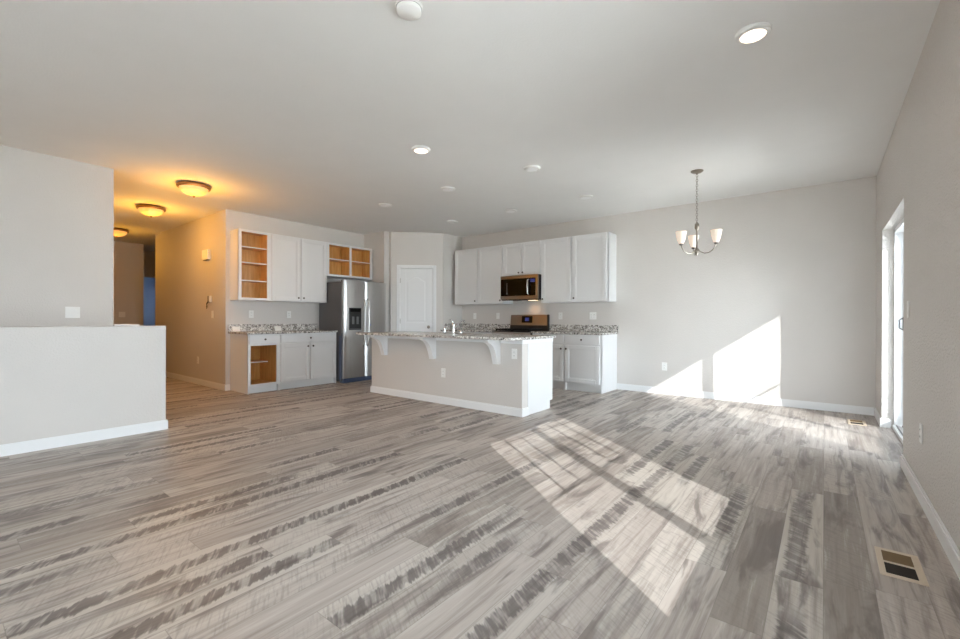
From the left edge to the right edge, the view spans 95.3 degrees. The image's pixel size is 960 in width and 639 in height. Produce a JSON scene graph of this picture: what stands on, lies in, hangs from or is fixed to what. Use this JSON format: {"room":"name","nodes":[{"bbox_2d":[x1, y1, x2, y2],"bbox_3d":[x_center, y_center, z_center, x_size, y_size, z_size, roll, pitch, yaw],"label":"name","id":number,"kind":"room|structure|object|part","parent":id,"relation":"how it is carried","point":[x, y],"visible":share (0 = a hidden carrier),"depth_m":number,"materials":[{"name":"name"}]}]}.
{"room":"open-plan living room","nodes":[
{"label":"open-plan living room","id":0,"kind":"room"},
{"bbox_2d":[0,145,113,326],"bbox_3d":[-5.920,-0.295,2.557,0.120,2.740,5.900,0,0,38],"label":"wall","id":1,"kind":"structure","parent":0,"point":[57,213],"depth_m":4.46,"materials":[{"name":"beige paint"}]},
{"bbox_2d":[65,307,79,317],"bbox_3d":[-4.254,-0.075,4.573,0.009,0.117,0.115,0,0,38],"label":"light switch","id":2,"kind":"object","parent":1,"relation":"attached to","point":[70,312],"visible":1,"depth_m":4.57,"materials":[{"name":"white plastic"}]},
{"bbox_2d":[0,326,165,444],"bbox_3d":[-5.022,0.568,1.964,0.120,1.020,6.080,0,0,38],"label":"wall","id":3,"kind":"structure","parent":0,"point":[55,380],"depth_m":3.81,"materials":[{"name":"beige paint"}]},
{"bbox_2d":[0,419,167,456],"bbox_3d":[-5.013,1.032,1.966,0.134,0.092,6.094,0,0,38],"label":"baseboard","id":4,"kind":"structure","parent":3,"relation":"attached to","point":[90,436],"depth_m":3.81,"materials":[{"name":"white paint"}]},
{"bbox_2d":[114,241,143,325],"bbox_3d":[-8.407,-0.310,9.651,1.250,2.740,1.300,0,0,38],"label":"wall","id":5,"kind":"structure","parent":0,"point":[128,257],"depth_m":9.57,"materials":[{"name":"beige paint"}]},
{"bbox_2d":[119,312,124,316],"bbox_3d":[-7.746,-0.108,9.475,0.009,0.117,0.115,0,0,38],"label":"light switch","id":6,"kind":"object","parent":5,"relation":"attached to","point":[121,314],"visible":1,"depth_m":9.47,"materials":[{"name":"white plastic"}]},
{"bbox_2d":[144,251,154,277],"bbox_3d":[-7.930,-0.311,11.350,0.100,2.740,2.160,0,0,38],"label":"wall","id":7,"kind":"structure","parent":5,"relation":"in","point":[149,257],"depth_m":10.89,"materials":[{"name":"beige paint"}]},
{"bbox_2d":[143,277,154,325],"bbox_3d":[-9.282,-0.315,11.815,2.800,2.740,3.100,0,0,38],"label":"wall","id":8,"kind":"structure","parent":0,"point":[149,283],"depth_m":13.12,"materials":[{"name":"blue paint"}]},
{"bbox_2d":[155,209,233,384],"bbox_3d":[-5.074,-0.299,7.654,3.240,2.740,0.120,0,0,38],"label":"wall","id":9,"kind":"structure","parent":0,"point":[184,282],"depth_m":7.29,"materials":[{"name":"beige paint"}]},
{"bbox_2d":[166,372,229,390],"bbox_3d":[-5.095,1.025,7.622,3.254,0.092,0.074,0,0,38],"label":"baseboard","id":10,"kind":"structure","parent":9,"relation":"attached to","point":[206,383],"depth_m":7.19,"materials":[{"name":"white paint"}]},
{"bbox_2d":[202,249,210,260],"bbox_3d":[-4.373,-1.029,6.996,0.230,0.168,0.050,0,0,38],"label":"door chime","id":11,"kind":"object","parent":9,"relation":"attached to","point":[206,254],"visible":1,"depth_m":6.94,"materials":[{"name":"white plastic"}]},
{"bbox_2d":[206,296,211,308],"bbox_3d":[-4.306,-0.272,6.946,0.128,0.208,0.045,0,0,38],"label":"thermostat base","id":12,"kind":"object","parent":9,"relation":"attached to","point":[209,297],"visible":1,"depth_m":6.92,"materials":[{"name":"white plastic"}]},
{"bbox_2d":[234,211,363,329],"bbox_3d":[-2.586,-0.293,8.293,0.120,2.740,3.960,0,0,38],"label":"wall","id":13,"kind":"structure","parent":0,"point":[265,312],"depth_m":7.32,"materials":[{"name":"beige paint"}]},
{"bbox_2d":[230,228,269,300],"bbox_3d":[-3.537,-0.821,6.742,0.300,1.055,0.475,0,0,38],"label":"upper cabinet","id":14,"kind":"object","parent":13,"relation":"attached to","point":[249,249],"visible":1,"depth_m":6.81,"materials":[{"name":"white paint"}]},
{"bbox_2d":[242,263,262,265],"bbox_3d":[-3.546,-0.857,6.739,0.264,0.016,0.394,0,0,38],"label":"shelf","id":15,"kind":"object","parent":14,"relation":"attached to","point":[243,264],"depth_m":6.75,"materials":[{"name":"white wood"}]},
{"bbox_2d":[242,247,263,250],"bbox_3d":[-3.546,-1.091,6.739,0.264,0.016,0.394,0,0,38],"label":"shelf","id":16,"kind":"object","parent":14,"relation":"attached to","point":[243,248],"depth_m":6.78,"materials":[{"name":"white wood"}]},
{"bbox_2d":[249,310,253,317],"bbox_3d":[-3.603,-0.084,6.897,0.009,0.117,0.072,0,0,38],"label":"wall outlet","id":17,"kind":"object","parent":13,"relation":"attached to","point":[251,312],"visible":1,"depth_m":6.90,"materials":[{"name":"white plastic"}]},
{"bbox_2d":[228,324,317,331],"bbox_3d":[-3.352,0.129,7.205,0.020,0.110,1.485,0,0,38],"label":"backsplash","id":18,"kind":"structure","parent":13,"relation":"attached to","point":[243,327],"depth_m":7.12,"materials":[{"name":"white stone"}]},
{"bbox_2d":[270,233,326,302],"bbox_3d":[-3.065,-0.820,7.302,0.350,1.055,0.985,0,0,38],"label":"upper cabinet","id":19,"kind":"object","parent":13,"relation":"attached to","point":[298,266],"visible":0.98,"depth_m":7.17,"materials":[{"name":"white paint"}]},
{"bbox_3d":[-3.110,-0.820,7.026,0.020,1.031,0.472,0,0,38],"label":"door","id":20,"kind":"part","parent":19,"relation":"part of","materials":[{"name":"white paint"}]},
{"bbox_3d":[-2.808,-0.820,7.410,0.020,1.031,0.472,0,0,38],"label":"door","id":21,"kind":"part","parent":19,"relation":"part of","materials":[{"name":"white paint"}]},
{"bbox_2d":[327,242,371,280],"bbox_3d":[-2.478,-1.055,8.088,0.300,0.585,0.970,0,0,38],"label":"upper cabinet","id":22,"kind":"object","parent":13,"relation":"attached to","point":[343,261],"visible":0.84,"depth_m":8.12,"materials":[{"name":"white paint"}]},
{"bbox_2d":[329,259,348,261],"bbox_3d":[-2.626,-1.070,7.909,0.264,0.016,0.439,0,0,38],"label":"shelf","id":23,"kind":"object","parent":22,"relation":"attached to","point":[330,260],"depth_m":7.96,"materials":[{"name":"white wood"}]},
{"bbox_2d":[364,231,391,331],"bbox_3d":[-1.960,-0.291,8.459,0.660,2.740,0.185,0,0,38],"label":"wall","id":24,"kind":"structure","parent":0,"point":[380,243],"depth_m":8.29,"materials":[{"name":"beige paint"}]},
{"bbox_2d":[391,232,442,331],"bbox_3d":[-1.210,-0.289,8.394,0.976,2.740,0.100,0,0,-7],"label":"wall","id":25,"kind":"structure","parent":0,"point":[408,248],"depth_m":8.35,"materials":[{"name":"beige paint"}]},
{"bbox_2d":[397,265,435,331],"bbox_3d":[-1.212,0.024,8.362,0.745,2.115,0.164,0,0,-7],"label":"door","id":26,"kind":"structure","parent":25,"relation":"in","point":[416,296],"depth_m":8.35,"materials":[{"name":"white paint"}]},
{"bbox_3d":[-1.216,0.016,8.362,0.327,1.639,0.015,0,0,-7],"label":"raised panel","id":27,"kind":"part","parent":26,"relation":"part of","materials":[{"name":"white paint"}]},
{"bbox_2d":[442,233,461,331],"bbox_3d":[-0.547,-0.287,8.699,0.105,2.740,0.670,0,0,38],"label":"wall","id":28,"kind":"structure","parent":0,"point":[451,243],"depth_m":8.57,"materials":[{"name":"beige paint"}]},
{"bbox_2d":[445,323,461,328],"bbox_3d":[-0.517,0.135,8.633,0.020,0.110,0.493,0,0,38],"label":"backsplash","id":29,"kind":"structure","parent":28,"relation":"attached to","point":[449,326],"depth_m":8.66,"materials":[{"name":"white stone"}]},
{"bbox_2d":[0,0,939,251],"bbox_3d":[-5.362,-1.717,5.618,16.615,0.100,11.700,0,0,38],"label":"ceiling","id":30,"kind":"structure","parent":0,"point":[311,112],"depth_m":3.28,"materials":[{"name":"white paint"}]},
{"bbox_2d":[114,228,128,237],"bbox_3d":[-6.718,-1.593,8.096,0.364,0.162,0.364,0,0,38],"label":"flush ceiling light","id":31,"kind":"object","parent":30,"relation":"attached to","point":[118,232],"visible":0.72,"depth_m":8.04,"materials":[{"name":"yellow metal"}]},
{"bbox_3d":[-6.718,-1.582,8.096,0.310,0.093,0.310,0,0,38],"label":"lamp shade","id":32,"kind":"part","parent":31,"relation":"part of","materials":[{"name":"white glass"}]},
{"bbox_2d":[136,204,165,217],"bbox_3d":[-4.857,-1.586,6.467,0.364,0.162,0.364,0,0,38],"label":"flush ceiling light","id":33,"kind":"object","parent":30,"relation":"attached to","point":[150,210],"visible":1,"depth_m":6.37,"materials":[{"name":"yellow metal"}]},
{"bbox_3d":[-4.857,-1.575,6.467,0.310,0.093,0.310,0,0,38],"label":"lamp shade","id":34,"kind":"part","parent":33,"relation":"part of","materials":[{"name":"white"}]},
{"bbox_2d":[176,181,210,197],"bbox_3d":[-3.525,-1.581,5.394,0.364,0.162,0.364,0,0,38],"label":"flush ceiling light","id":35,"kind":"object","parent":30,"relation":"attached to","point":[191,188],"visible":1,"depth_m":5.30,"materials":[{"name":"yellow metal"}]},
{"bbox_3d":[-3.525,-1.570,5.394,0.310,0.093,0.310,0,0,38],"label":"lamp shade","id":36,"kind":"part","parent":35,"relation":"part of","materials":[{"name":"white"}]},
{"bbox_2d":[379,203,390,206],"bbox_3d":[-1.369,-1.645,6.309,0.182,0.025,0.182,0,0,38],"label":"recessed light","id":37,"kind":"object","parent":30,"relation":"in","point":[380,204],"visible":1,"depth_m":6.27,"materials":[{"name":"white plastic"}]},
{"bbox_2d":[395,0,422,20],"bbox_3d":[-0.374,-1.629,2.304,0.144,0.042,0.144,0,0,38],"label":"smoke detector","id":38,"kind":"object","parent":30,"relation":"attached to","point":[409,10],"visible":1,"depth_m":2.28,"materials":[{"name":"white plastic"}]},
{"bbox_2d":[412,145,429,153],"bbox_3d":[-0.572,-1.640,4.243,0.182,0.025,0.182,0,0,38],"label":"recessed light","id":39,"kind":"object","parent":30,"relation":"in","point":[419,149],"visible":1,"depth_m":4.20,"materials":[{"name":"white plastic"}]},
{"bbox_2d":[441,186,454,191],"bbox_3d":[-0.404,-1.641,5.526,0.182,0.025,0.182,0,0,38],"label":"recessed light","id":40,"kind":"object","parent":30,"relation":"in","point":[446,188],"visible":1,"depth_m":5.49,"materials":[{"name":"white plastic"}]},
{"bbox_2d":[447,220,456,223],"bbox_3d":[-0.473,-1.643,7.397,0.182,0.025,0.182,0,0,38],"label":"recessed light","id":41,"kind":"object","parent":30,"relation":"in","point":[449,221],"visible":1,"depth_m":7.36,"materials":[{"name":"white plastic"}]},
{"bbox_2d":[505,209,516,212],"bbox_3d":[0.470,-1.640,6.638,0.182,0.025,0.182,0,0,38],"label":"recessed light","id":42,"kind":"object","parent":30,"relation":"in","point":[507,210],"visible":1,"depth_m":6.60,"materials":[{"name":"white plastic"}]},
{"bbox_2d":[524,165,539,171],"bbox_3d":[0.566,-1.637,4.768,0.182,0.025,0.182,0,0,38],"label":"recessed light","id":43,"kind":"object","parent":30,"relation":"in","point":[530,168],"visible":1,"depth_m":4.72,"materials":[{"name":"white plastic"}]},
{"bbox_2d":[579,195,592,199],"bbox_3d":[1.421,-1.636,5.870,0.182,0.025,0.182,0,0,38],"label":"recessed light","id":44,"kind":"object","parent":30,"relation":"in","point":[583,197],"visible":1,"depth_m":5.83,"materials":[{"name":"white plastic"}]},
{"bbox_2d":[676,169,721,255],"bbox_3d":[2.441,-1.174,4.839,0.436,0.942,0.457,0,0,38],"label":"chandelier","id":45,"kind":"object","parent":30,"relation":"hanging from","point":[715,233],"visible":1,"depth_m":4.81,"materials":[{"name":"silver metal"}]},
{"bbox_3d":[2.207,-0.895,4.804,0.114,0.136,0.114,0,0,38],"label":"lamp shade","id":46,"kind":"part","parent":45,"relation":"part of","materials":[{"name":"white glass"}]},
{"bbox_3d":[2.458,-0.895,5.043,0.114,0.136,0.114,0,0,38],"label":"lamp shade","id":47,"kind":"part","parent":45,"relation":"part of","materials":[{"name":"white glass"}]},
{"bbox_3d":[2.403,-1.337,4.850,0.019,0.552,0.019,0,0,-7],"label":"chain","id":48,"kind":"part","parent":45,"relation":"part of","materials":[{"name":"silver metal"}]},
{"bbox_3d":[2.540,-0.894,4.706,0.114,0.136,0.114,0,0,38],"label":"lamp shade","id":49,"kind":"part","parent":45,"relation":"part of","materials":[{"name":"white glass"}]},
{"bbox_2d":[735,22,771,44],"bbox_3d":[1.564,-1.632,2.509,0.182,0.025,0.182,0,0,38],"label":"recessed light","id":50,"kind":"object","parent":30,"relation":"in","point":[755,32],"visible":1,"depth_m":2.48,"materials":[{"name":"white plastic"}]},
{"bbox_2d":[0,377,959,638],"bbox_3d":[-5.370,1.123,5.621,16.615,0.100,11.700,0,0,38],"label":"floor","id":51,"kind":"structure","parent":0,"point":[337,510],"depth_m":2.35,"materials":[{"name":"grey wood"}]},
{"bbox_2d":[230,334,278,393],"bbox_3d":[-3.406,0.645,6.641,0.640,0.863,0.463,0,0,38],"label":"base cabinet","id":52,"kind":"object","parent":51,"relation":"on","point":[254,358],"visible":0.98,"depth_m":6.56,"materials":[{"name":"white paint"}]},
{"bbox_3d":[-3.202,0.596,6.480,0.020,0.763,0.463,0,0,38],"label":"frame","id":53,"kind":"part","parent":52,"relation":"part of","materials":[{"name":"white paint"}]},
{"bbox_3d":[-3.183,0.292,6.469,0.020,0.131,0.443,0,0,38],"label":"drawer","id":54,"kind":"part","parent":52,"relation":"part of","materials":[{"name":"white paint"}]},
{"bbox_2d":[279,332,335,389],"bbox_3d":[-2.956,0.646,7.212,0.640,0.863,0.985,0,0,38],"label":"base cabinet","id":55,"kind":"object","parent":51,"relation":"on","point":[305,359],"visible":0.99,"depth_m":7.00,"materials":[{"name":"white paint"}]},
{"bbox_2d":[228,324,337,334],"bbox_3d":[-3.109,0.144,7.014,0.638,0.140,1.485,0,0,38],"label":"countertop","id":56,"kind":"structure","parent":55,"relation":"on","point":[247,329],"depth_m":7.01,"materials":[{"name":"white stone"}]},
{"bbox_2d":[232,327,239,331],"bbox_3d":[-3.719,0.145,6.677,0.038,0.075,0.110,0,0,38],"label":"card","id":57,"kind":"object","parent":56,"relation":"on","point":[235,329],"visible":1,"depth_m":6.67,"materials":[{"name":"white paper"}]},
{"bbox_2d":[274,326,281,330],"bbox_3d":[-3.317,0.146,7.188,0.038,0.075,0.110,0,0,38],"label":"card","id":58,"kind":"object","parent":56,"relation":"on","point":[277,328],"visible":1,"depth_m":7.18,"materials":[{"name":"white paper"}]},
{"bbox_3d":[-2.886,0.666,6.848,0.020,0.585,0.476,0,0,38],"label":"door","id":59,"kind":"part","parent":55,"relation":"part of","materials":[{"name":"white paint"}]},
{"bbox_3d":[-2.735,0.293,7.039,0.020,0.131,0.961,0,0,38],"label":"drawer","id":60,"kind":"part","parent":55,"relation":"part of","materials":[{"name":"white paint"}]},
{"bbox_3d":[-2.586,0.666,7.230,0.020,0.585,0.476,0,0,38],"label":"door","id":61,"kind":"part","parent":55,"relation":"part of","materials":[{"name":"white paint"}]},
{"bbox_2d":[319,280,385,382],"bbox_3d":[-2.263,0.198,7.910,0.824,1.752,0.916,0,0,38],"label":"refrigerator","id":62,"kind":"object","parent":51,"relation":"on","point":[351,307],"visible":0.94,"depth_m":7.57,"materials":[{"name":"grey metal"}]},
{"bbox_3d":[-2.173,0.164,7.533,0.068,1.660,0.426,0,0,38],"label":"freezer door","id":63,"kind":"part","parent":62,"relation":"part of","materials":[{"name":"silver metal"}]},
{"bbox_3d":[-2.015,0.050,7.626,0.084,0.840,0.030,0,0,38],"label":"handle","id":64,"kind":"part","parent":62,"relation":"part of","materials":[{"name":"silver metal"}]},
{"bbox_3d":[-1.960,0.050,7.697,0.084,0.840,0.030,0,0,38],"label":"handle","id":65,"kind":"part","parent":62,"relation":"part of","materials":[{"name":"silver metal"}]},
{"bbox_3d":[-1.891,0.165,7.892,0.068,1.660,0.477,0,0,38],"label":"door","id":66,"kind":"part","parent":62,"relation":"part of","materials":[{"name":"silver metal"}]},
{"bbox_2d":[370,335,552,416],"bbox_3d":[-0.436,0.655,5.892,2.683,0.862,0.935,0,0,38],"label":"kitchen island","id":67,"kind":"object","parent":51,"relation":"on","point":[483,375],"visible":0.88,"depth_m":5.40,"materials":[{"name":"beige paint"}]},
{"bbox_2d":[441,368,444,377],"bbox_3d":[-0.473,0.686,5.632,0.072,0.117,0.009,0,0,38],"label":"wall outlet","id":68,"kind":"object","parent":67,"relation":"attached to","point":[442,369],"visible":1,"depth_m":5.63,"materials":[{"name":"white plastic"}]},
{"bbox_3d":[-0.540,1.040,5.761,2.683,0.092,0.139,0,0,38],"label":"baseboard","id":69,"kind":"part","parent":67,"relation":"part of","materials":[{"name":"white paint"}]},
{"bbox_2d":[356,331,555,340],"bbox_3d":[-0.440,0.208,5.889,2.750,0.030,0.965,0,0,38],"label":"island countertop","id":70,"kind":"structure","parent":67,"relation":"on","point":[483,336],"depth_m":5.39,"materials":[{"name":"white stone"}]},
{"bbox_2d":[449,319,464,332],"bbox_3d":[-0.316,0.093,6.231,0.060,0.201,0.319,0,0,38],"label":"faucet","id":71,"kind":"object","parent":70,"relation":"on","point":[459,322],"visible":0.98,"depth_m":6.15,"materials":[{"name":"silver metal"}]},
{"bbox_3d":[-0.358,0.248,5.979,2.667,0.047,0.702,0,0,38],"label":"apron trim","id":72,"kind":"part","parent":67,"relation":"part of","materials":[{"name":"white paint"}]},
{"bbox_2d":[512,349,516,358],"bbox_3d":[0.388,0.389,4.955,0.072,0.117,0.009,0,0,38],"label":"wall outlet","id":73,"kind":"object","parent":67,"relation":"attached to","point":[514,351],"visible":1,"depth_m":4.95,"materials":[{"name":"white plastic"}]},
{"bbox_3d":[0.715,0.659,5.220,0.024,0.862,0.568,0,0,38],"label":"panel","id":74,"kind":"part","parent":67,"relation":"part of","materials":[{"name":"white paint"}]},
{"bbox_2d":[443,331,491,333],"bbox_3d":[-0.075,0.653,8.216,1.210,0.863,0.645,0,0,38],"label":"base cabinet","id":75,"kind":"object","parent":51,"relation":"on","point":[443,331],"visible":0.02,"depth_m":7.91,"materials":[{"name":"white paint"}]},
{"bbox_2d":[440,323,509,331],"bbox_3d":[-0.079,0.151,8.218,1.222,0.140,0.643,0,0,38],"label":"countertop","id":76,"kind":"structure","parent":75,"relation":"on","point":[464,327],"depth_m":8.39,"materials":[{"name":"white stone"}]},
{"bbox_2d":[492,314,549,334],"bbox_3d":[0.684,0.500,7.563,0.780,1.175,0.698,0,0,38],"label":"range","id":77,"kind":"object","parent":51,"relation":"on","point":[520,324],"visible":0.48,"depth_m":7.68,"materials":[{"name":"silver metal"}]},
{"bbox_3d":[0.512,0.273,7.343,0.772,0.128,0.028,0,0,38],"label":"knob panel","id":78,"kind":"part","parent":77,"relation":"part of","materials":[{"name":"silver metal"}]},
{"bbox_2d":[492,330,531,331],"bbox_3d":[0.682,0.202,7.560,0.778,0.015,0.560,0,0,38],"label":"cooktop","id":79,"kind":"object","parent":77,"relation":"in","point":[496,330],"depth_m":7.39,"materials":[{"name":"black glass"}]},
{"bbox_3d":[0.839,-0.003,7.823,0.220,0.120,0.013,0,0,38],"label":"display panel","id":80,"kind":"part","parent":77,"relation":"part of","materials":[{"name":"black glass"}]},
{"bbox_2d":[532,333,564,389],"bbox_3d":[1.249,0.658,7.175,0.582,0.863,0.645,0,0,38],"label":"base cabinet","id":81,"kind":"object","parent":51,"relation":"on","point":[558,364],"visible":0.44,"depth_m":6.84,"materials":[{"name":"white paint"}]},
{"bbox_3d":[1.074,0.303,6.953,0.555,0.131,0.020,0,0,38],"label":"drawer","id":82,"kind":"part","parent":81,"relation":"part of","materials":[{"name":"white paint"}]},
{"bbox_3d":[1.073,0.674,6.954,0.555,0.560,0.020,0,0,38],"label":"door","id":83,"kind":"part","parent":81,"relation":"part of","materials":[{"name":"white paint"}]},
{"bbox_2d":[531,324,617,334],"bbox_3d":[1.496,0.157,6.980,1.207,0.140,0.643,0,0,38],"label":"countertop","id":84,"kind":"structure","parent":81,"relation":"on","point":[554,328],"depth_m":7.06,"materials":[{"name":"white stone"}]},
{"bbox_2d":[565,334,616,393],"bbox_3d":[1.715,0.659,6.808,0.600,0.863,0.645,0,0,38],"label":"base cabinet","id":85,"kind":"object","parent":51,"relation":"on","point":[590,360],"visible":1,"depth_m":6.60,"materials":[{"name":"white paint"}]},
{"bbox_3d":[1.536,0.305,6.590,0.555,0.131,0.020,0,0,38],"label":"drawer","id":86,"kind":"part","parent":85,"relation":"part of","materials":[{"name":"white paint"}]},
{"bbox_3d":[1.535,0.676,6.591,0.555,0.560,0.020,0,0,38],"label":"door","id":87,"kind":"part","parent":85,"relation":"part of","materials":[{"name":"white paint"}]},
{"bbox_3d":[1.554,0.599,6.602,0.600,0.743,0.020,0,0,38],"label":"frame","id":88,"kind":"part","parent":85,"relation":"part of","materials":[{"name":"white paint"}]},
{"bbox_2d":[847,419,866,425],"bbox_3d":[4.015,1.096,4.666,0.150,0.006,0.285,0,0,38],"label":"floor vent","id":89,"kind":"object","parent":51,"relation":"in","point":[850,421],"visible":1,"depth_m":4.66,"materials":[{"name":"beige metal"}]},
{"bbox_2d":[874,546,928,586],"bbox_3d":[1.870,1.093,1.951,0.150,0.006,0.285,0,0,38],"label":"floor vent","id":90,"kind":"object","parent":51,"relation":"in","point":[899,565],"visible":1,"depth_m":1.94,"materials":[{"name":"beige metal"}]},
{"bbox_2d":[432,176,876,408],"bbox_3d":[1.546,-0.280,7.429,7.685,2.740,0.120,0,0,38],"label":"wall","id":91,"kind":"structure","parent":0,"point":[783,306],"depth_m":5.81,"materials":[{"name":"beige paint"}]},
{"bbox_2d":[455,248,482,304],"bbox_3d":[-0.184,-0.814,8.484,0.578,1.055,0.360,0,0,38],"label":"upper cabinet","id":92,"kind":"object","parent":91,"relation":"attached to","point":[466,261],"visible":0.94,"depth_m":8.37,"materials":[{"name":"white paint"}]},
{"bbox_2d":[462,323,509,329],"bbox_3d":[0.114,0.137,8.463,1.222,0.110,0.020,0,0,38],"label":"backsplash","id":93,"kind":"structure","parent":91,"relation":"attached to","point":[464,325],"depth_m":8.47,"materials":[{"name":"white stone"}]},
{"bbox_2d":[478,245,512,304],"bbox_3d":[0.271,-0.812,8.127,0.578,1.055,0.360,0,0,38],"label":"upper cabinet","id":94,"kind":"object","parent":91,"relation":"attached to","point":[490,259],"visible":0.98,"depth_m":8.02,"materials":[{"name":"white paint"}]},
{"bbox_3d":[0.197,-0.812,8.033,0.578,1.055,0.020,0,0,38],"label":"frame","id":95,"kind":"part","parent":94,"relation":"part of","materials":[{"name":"white paint"}]},
{"bbox_2d":[503,240,540,275],"bbox_3d":[0.805,-1.050,7.707,0.775,0.575,0.360,0,0,38],"label":"upper cabinet","id":96,"kind":"object","parent":91,"relation":"attached to","point":[524,258],"visible":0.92,"depth_m":7.57,"materials":[{"name":"white paint"}]},
{"bbox_3d":[0.568,-1.051,7.715,0.370,0.551,0.020,0,0,38],"label":"door","id":97,"kind":"part","parent":96,"relation":"part of","materials":[{"name":"white paint"}]},
{"bbox_2d":[501,274,540,300],"bbox_3d":[0.772,-0.543,7.665,0.769,0.434,0.462,0,0,38],"label":"microwave","id":98,"kind":"object","parent":96,"relation":"attached to","point":[518,287],"visible":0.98,"depth_m":7.51,"materials":[{"name":"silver metal"}]},
{"bbox_3d":[0.609,-0.557,7.593,0.596,0.295,0.028,0,0,38],"label":"door","id":99,"kind":"part","parent":98,"relation":"part of","materials":[{"name":"black glass"}]},
{"bbox_3d":[0.891,-0.556,7.372,0.116,0.295,0.028,0,0,38],"label":"control panel","id":100,"kind":"part","parent":98,"relation":"part of","materials":[{"name":"black glass"}]},
{"bbox_3d":[0.868,-1.050,7.479,0.370,0.551,0.020,0,0,38],"label":"door","id":101,"kind":"part","parent":96,"relation":"part of","materials":[{"name":"white paint"}]},
{"bbox_2d":[541,236,578,302],"bbox_3d":[1.332,-0.808,7.292,0.565,1.055,0.360,0,0,38],"label":"upper cabinet","id":102,"kind":"object","parent":91,"relation":"attached to","point":[556,253],"visible":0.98,"depth_m":7.18,"materials":[{"name":"white paint"}]},
{"bbox_2d":[550,324,617,331],"bbox_3d":[1.688,0.142,7.225,1.207,0.110,0.020,0,0,38],"label":"backsplash","id":103,"kind":"structure","parent":91,"relation":"attached to","point":[553,327],"depth_m":7.18,"materials":[{"name":"white stone"}]},
{"bbox_2d":[590,312,595,318],"bbox_3d":[1.835,-0.059,7.119,0.115,0.117,0.009,0,0,38],"label":"wall outlet","id":104,"kind":"object","parent":91,"relation":"attached to","point":[592,314],"visible":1,"depth_m":7.12,"materials":[{"name":"white plastic"}]},
{"bbox_2d":[572,232,615,302],"bbox_3d":[1.794,-0.807,6.929,0.605,1.055,0.360,0,0,38],"label":"upper cabinet","id":105,"kind":"object","parent":91,"relation":"attached to","point":[593,255],"visible":1,"depth_m":6.79,"materials":[{"name":"white paint"}]},
{"bbox_2d":[662,362,666,370],"bbox_3d":[2.709,0.691,6.431,0.072,0.117,0.009,0,0,38],"label":"wall outlet","id":106,"kind":"object","parent":91,"relation":"attached to","point":[664,365],"visible":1,"depth_m":6.43,"materials":[{"name":"white plastic"}]},
{"bbox_2d":[617,383,873,415],"bbox_3d":[3.331,1.050,5.939,3.001,0.092,0.014,0,0,38],"label":"baseboard","id":107,"kind":"structure","parent":91,"relation":"attached to","point":[852,409],"depth_m":5.72,"materials":[{"name":"white paint"}]},
{"bbox_2d":[876,0,959,550],"bbox_3d":[1.101,-0.274,0.525,0.150,2.740,11.685,0,0,38],"label":"wall","id":108,"kind":"structure","parent":0,"point":[918,175],"depth_m":2.50,"materials":[{"name":"beige paint"}]},
{"bbox_2d":[892,218,903,443],"bbox_3d":[3.741,0.095,3.746,0.213,2.010,1.665,0,0,38],"label":"door","id":109,"kind":"structure","parent":108,"relation":"in","point":[897,427],"depth_m":4.38,"materials":[{"name":"white plastic"}]},
{"bbox_3d":[3.745,0.040,3.887,0.044,0.120,0.050,0,0,38],"label":"handle","id":110,"kind":"part","parent":109,"relation":"part of","materials":[{"name":"metal"}]},
{"bbox_3d":[3.998,0.093,4.060,0.036,1.925,0.745,0,0,38],"label":"fixed panel","id":111,"kind":"part","parent":109,"relation":"part of","materials":[{"name":"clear glass"}]},
{"bbox_2d":[907,301,908,317],"bbox_3d":[3.002,-0.071,3.072,0.009,0.117,0.072,0,0,38],"label":"light switch","id":112,"kind":"object","parent":108,"relation":"attached to","point":[907,301],"visible":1,"depth_m":3.05,"materials":[{"name":"white plastic"}]},
{"bbox_2d":[874,408,959,579],"bbox_3d":[1.044,1.050,0.536,0.084,0.092,11.335,0,0,38],"label":"baseboard","id":113,"kind":"structure","parent":108,"relation":"attached to","point":[949,546],"depth_m":2.35,"materials":[{"name":"white paint"}]},
{"bbox_2d":[919,423,922,443],"bbox_3d":[2.667,0.688,2.650,0.009,0.117,0.072,0,0,38],"label":"wall outlet","id":114,"kind":"object","parent":108,"relation":"attached to","point":[920,424],"visible":1,"depth_m":2.63,"materials":[{"name":"white plastic"}]},
{"bbox_3d":[-4.034,0.580,4.959,0.120,0.995,0.210,0,0,38],"label":"wall","id":115,"kind":"structure","parent":0,"visible":0},
{"bbox_2d":[113,324,139,325],"bbox_3d":[-4.027,0.067,4.966,0.160,0.030,0.230,0,0,38],"label":"trim","id":116,"kind":"structure","parent":115,"relation":"on","point":[113,324],"depth_m":4.91,"materials":[{"name":"white paint"}]}
]}

